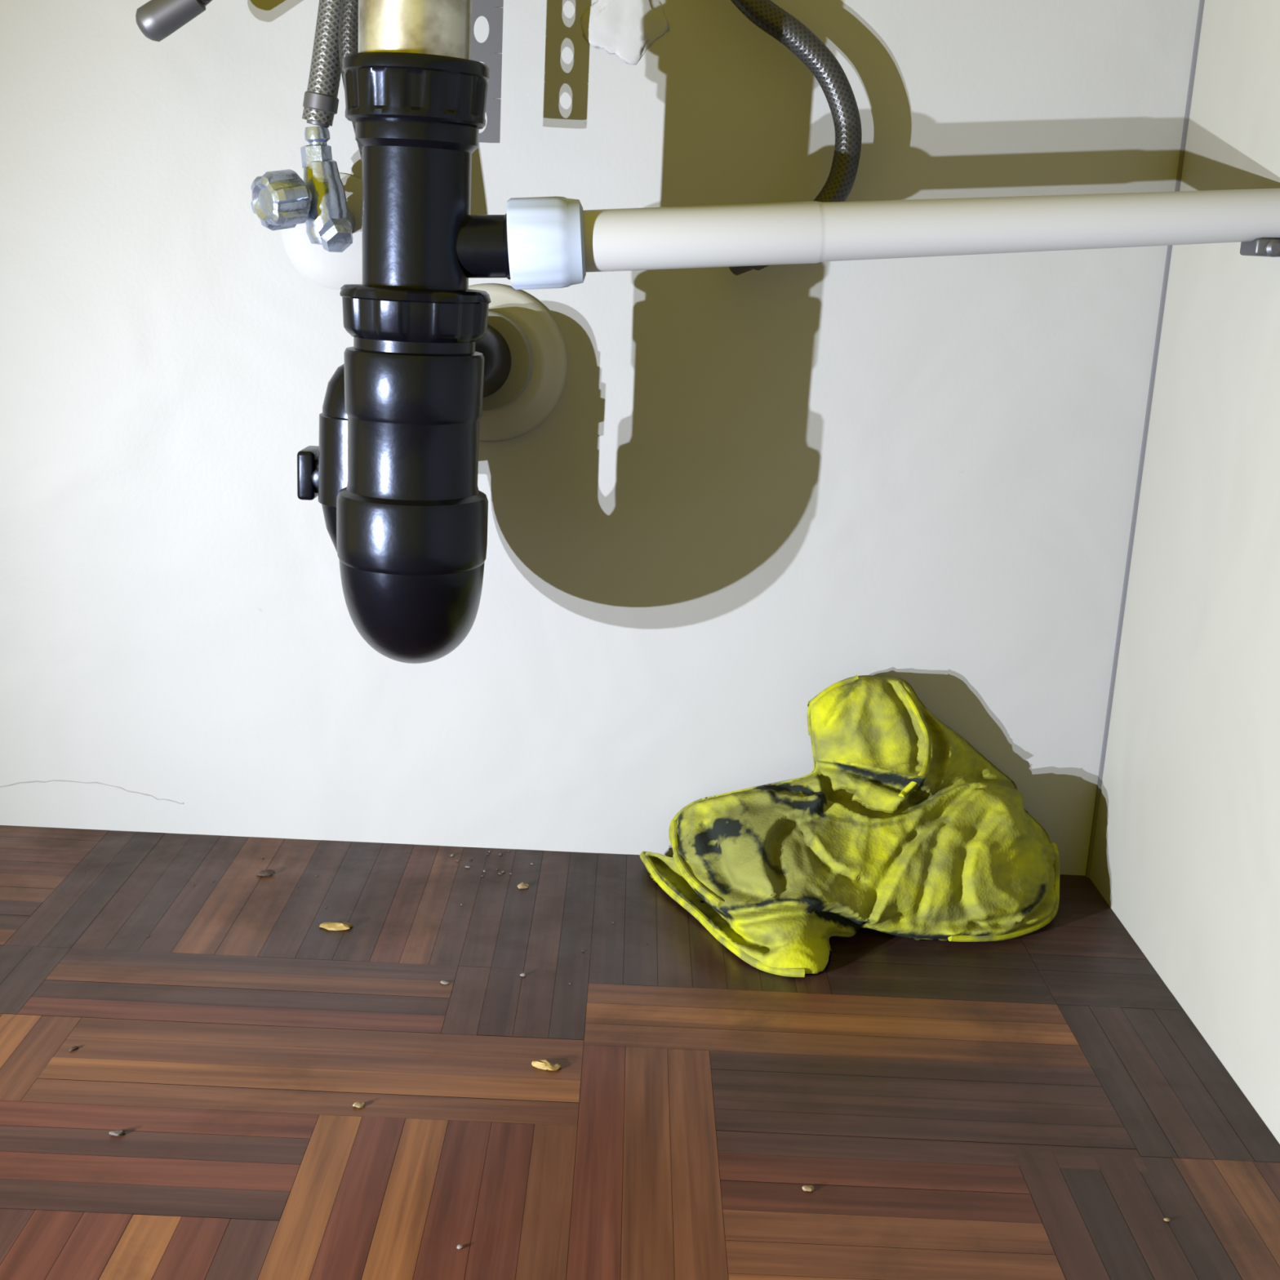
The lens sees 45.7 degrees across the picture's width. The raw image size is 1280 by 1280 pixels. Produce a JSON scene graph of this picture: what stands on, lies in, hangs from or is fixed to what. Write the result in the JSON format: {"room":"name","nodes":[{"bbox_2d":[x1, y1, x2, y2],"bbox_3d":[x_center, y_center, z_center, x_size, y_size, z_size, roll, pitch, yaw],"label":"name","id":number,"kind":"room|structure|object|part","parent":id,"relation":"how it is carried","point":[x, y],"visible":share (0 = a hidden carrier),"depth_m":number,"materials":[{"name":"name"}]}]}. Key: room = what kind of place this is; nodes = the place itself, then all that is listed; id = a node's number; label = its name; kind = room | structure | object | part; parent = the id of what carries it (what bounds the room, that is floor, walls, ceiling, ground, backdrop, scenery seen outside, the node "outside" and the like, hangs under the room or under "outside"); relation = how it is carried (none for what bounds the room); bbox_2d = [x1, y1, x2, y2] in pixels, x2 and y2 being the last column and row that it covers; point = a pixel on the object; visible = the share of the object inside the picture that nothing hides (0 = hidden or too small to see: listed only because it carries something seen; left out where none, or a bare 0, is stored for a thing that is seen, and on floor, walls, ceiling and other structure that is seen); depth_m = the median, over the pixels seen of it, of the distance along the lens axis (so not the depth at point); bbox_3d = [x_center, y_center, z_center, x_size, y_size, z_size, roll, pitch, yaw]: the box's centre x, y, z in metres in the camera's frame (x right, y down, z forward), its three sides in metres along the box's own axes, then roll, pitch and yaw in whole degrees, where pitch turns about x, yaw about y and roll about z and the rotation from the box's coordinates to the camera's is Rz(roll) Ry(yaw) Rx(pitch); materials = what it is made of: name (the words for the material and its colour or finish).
{"room":"under-sink cabinet","nodes":[
{"label":"under-sink cabinet","id":0,"kind":"room"},
{"bbox_2d":[0,0,1199,875],"bbox_3d":[-0.346,-0.342,1.109,1.530,1.080,0.030,3,14,-1],"label":"wall","id":1,"kind":"structure","parent":0,"point":[742,498],"depth_m":1.14,"materials":[{"name":"white paint"}]},
{"bbox_2d":[0,780,183,804],"bbox_3d":[-0.450,0.120,1.211,0.170,0.015,0.001,3,14,-1],"label":"crack","id":2,"kind":"object","parent":1,"relation":"attached to","point":[36,780],"visible":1,"depth_m":1.21,"materials":[{"name":"grey paint"}]},
{"bbox_2d":[250,125,362,289],"bbox_3d":[-0.220,-0.298,1.052,0.085,0.110,0.104,3,14,-1],"label":"angle valve","id":3,"kind":"object","parent":1,"relation":"attached to","point":[319,216],"visible":0.96,"depth_m":1.03,"materials":[{"name":"silver metal"}]},
{"bbox_2d":[135,0,212,41],"bbox_3d":[-0.240,-0.450,0.959,0.171,0.138,0.032,6,15,13],"label":"hose","id":4,"kind":"object","parent":3,"relation":"attached to","point":[157,20],"visible":1,"depth_m":0.98,"materials":[{"name":"grey metal"}]},
{"bbox_3d":[-0.238,-0.297,1.025,0.038,0.041,0.044,15,19,40],"label":"handle","id":5,"kind":"part","parent":3,"relation":"part of","materials":[{"name":"silver metal"}]},
{"bbox_2d":[302,0,341,127],"bbox_3d":[-0.202,-0.454,1.003,0.044,0.219,0.023,3,14,-1],"label":"hose","id":6,"kind":"object","parent":3,"relation":"attached to","point":[321,101],"visible":0.94,"depth_m":1.01,"materials":[{"name":"metal"}]},
{"bbox_2d":[337,0,362,162],"bbox_3d":[-0.171,-0.398,1.002,0.053,0.323,0.031,-4,16,-24],"label":"hose","id":7,"kind":"object","parent":3,"relation":"attached to","point":[348,32],"visible":0.16,"depth_m":0.99,"materials":[{"name":"silver metal"}]},
{"bbox_2d":[297,0,533,663],"bbox_3d":[-0.138,-0.284,0.971,0.166,0.592,0.268,1,14,-8],"label":"drain p trap","id":8,"kind":"object","parent":1,"relation":"attached to","point":[393,471],"visible":1,"depth_m":0.88,"materials":[{"name":"plastic"}]},
{"bbox_3d":[-0.138,-0.115,0.924,0.092,0.138,0.092,3,14,-1],"label":"trap leg","id":9,"kind":"part","parent":8,"relation":"part of","materials":[{"name":"black plastic"}]},
{"bbox_2d":[471,0,503,142],"bbox_3d":[-0.102,-0.460,0.992,0.028,0.256,0.002,3,14,-1],"label":"strap","id":10,"kind":"object","parent":8,"relation":"attached to","point":[488,51],"visible":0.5,"depth_m":1.01,"materials":[{"name":"grey metal"}]},
{"bbox_2d":[468,283,567,441],"bbox_3d":[-0.112,-0.204,1.121,0.116,0.116,0.014,3,14,-1],"label":"wall flange","id":11,"kind":"object","parent":1,"relation":"attached to","point":[544,390],"visible":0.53,"depth_m":1.12,"materials":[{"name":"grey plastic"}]},
{"bbox_2d":[580,0,669,65],"bbox_3d":[-0.011,-0.434,1.069,0.063,0.054,0.006,3,14,-1],"label":"plaster patch","id":12,"kind":"object","parent":1,"relation":"attached to","point":[625,28],"visible":1,"depth_m":1.07,"materials":[{"name":"white paint"}]},
{"bbox_2d":[728,0,862,275],"bbox_3d":[0.088,-0.397,1.046,0.134,0.284,0.042,1,14,-7],"label":"hose","id":13,"kind":"object","parent":1,"relation":"attached to","point":[766,15],"visible":0.74,"depth_m":1.04,"materials":[{"name":"grey metal"}]},
{"bbox_2d":[1085,0,1204,877],"bbox_3d":[0.388,-0.317,1.097,0.004,1.050,0.004,3,14,-1],"label":"corner seam","id":14,"kind":"object","parent":1,"relation":"attached to","point":[1201,7],"visible":0.56,"depth_m":1.14,"materials":[{"name":"grey"}]},
{"bbox_2d":[0,825,1279,1279],"bbox_3d":[-0.338,0.344,0.487,1.400,0.001,1.515,3,14,-1],"label":"floor","id":15,"kind":"structure","parent":0,"point":[646,1244],"depth_m":0.88,"materials":[{"name":"brown wood"}]},
{"bbox_2d":[69,850,1170,1248],"bbox_3d":[-0.120,0.240,0.928,0.407,0.004,0.744,-9,19,-39],"label":"debris","id":16,"kind":"object","parent":15,"relation":"on","point":[544,1064],"visible":1,"depth_m":0.99,"materials":[{"name":"gold metal"}]},
{"bbox_2d":[640,675,1060,977],"bbox_3d":[0.166,0.126,1.102,0.326,0.168,0.205,3,14,-1],"label":"cleaning cloth","id":17,"kind":"object","parent":15,"relation":"on","point":[899,825],"visible":1,"depth_m":1.10,"materials":[{"name":"yellow fabric"}]},
{"bbox_2d":[0,833,1279,1279],"bbox_3d":[-0.389,0.355,0.497,1.500,0.029,1.500,3,14,-1],"label":"subfloor","id":18,"kind":"structure","parent":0,"point":[164,833],"depth_m":0.86,"materials":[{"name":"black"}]},
{"bbox_2d":[1089,0,1279,1144],"bbox_3d":[0.401,-0.116,0.374,0.030,1.080,1.496,3,14,-1],"label":"wall","id":19,"kind":"structure","parent":0,"point":[1186,853],"depth_m":0.99,"materials":[{"name":"white paint"}]},
{"bbox_2d":[506,188,1279,289],"bbox_3d":[0.154,-0.239,0.904,0.466,0.081,0.053,2,14,-4],"label":"pipe","id":20,"kind":"object","parent":19,"relation":"attached to","point":[553,242],"visible":1,"depth_m":0.89,"materials":[{"name":"white plastic"}]}
]}

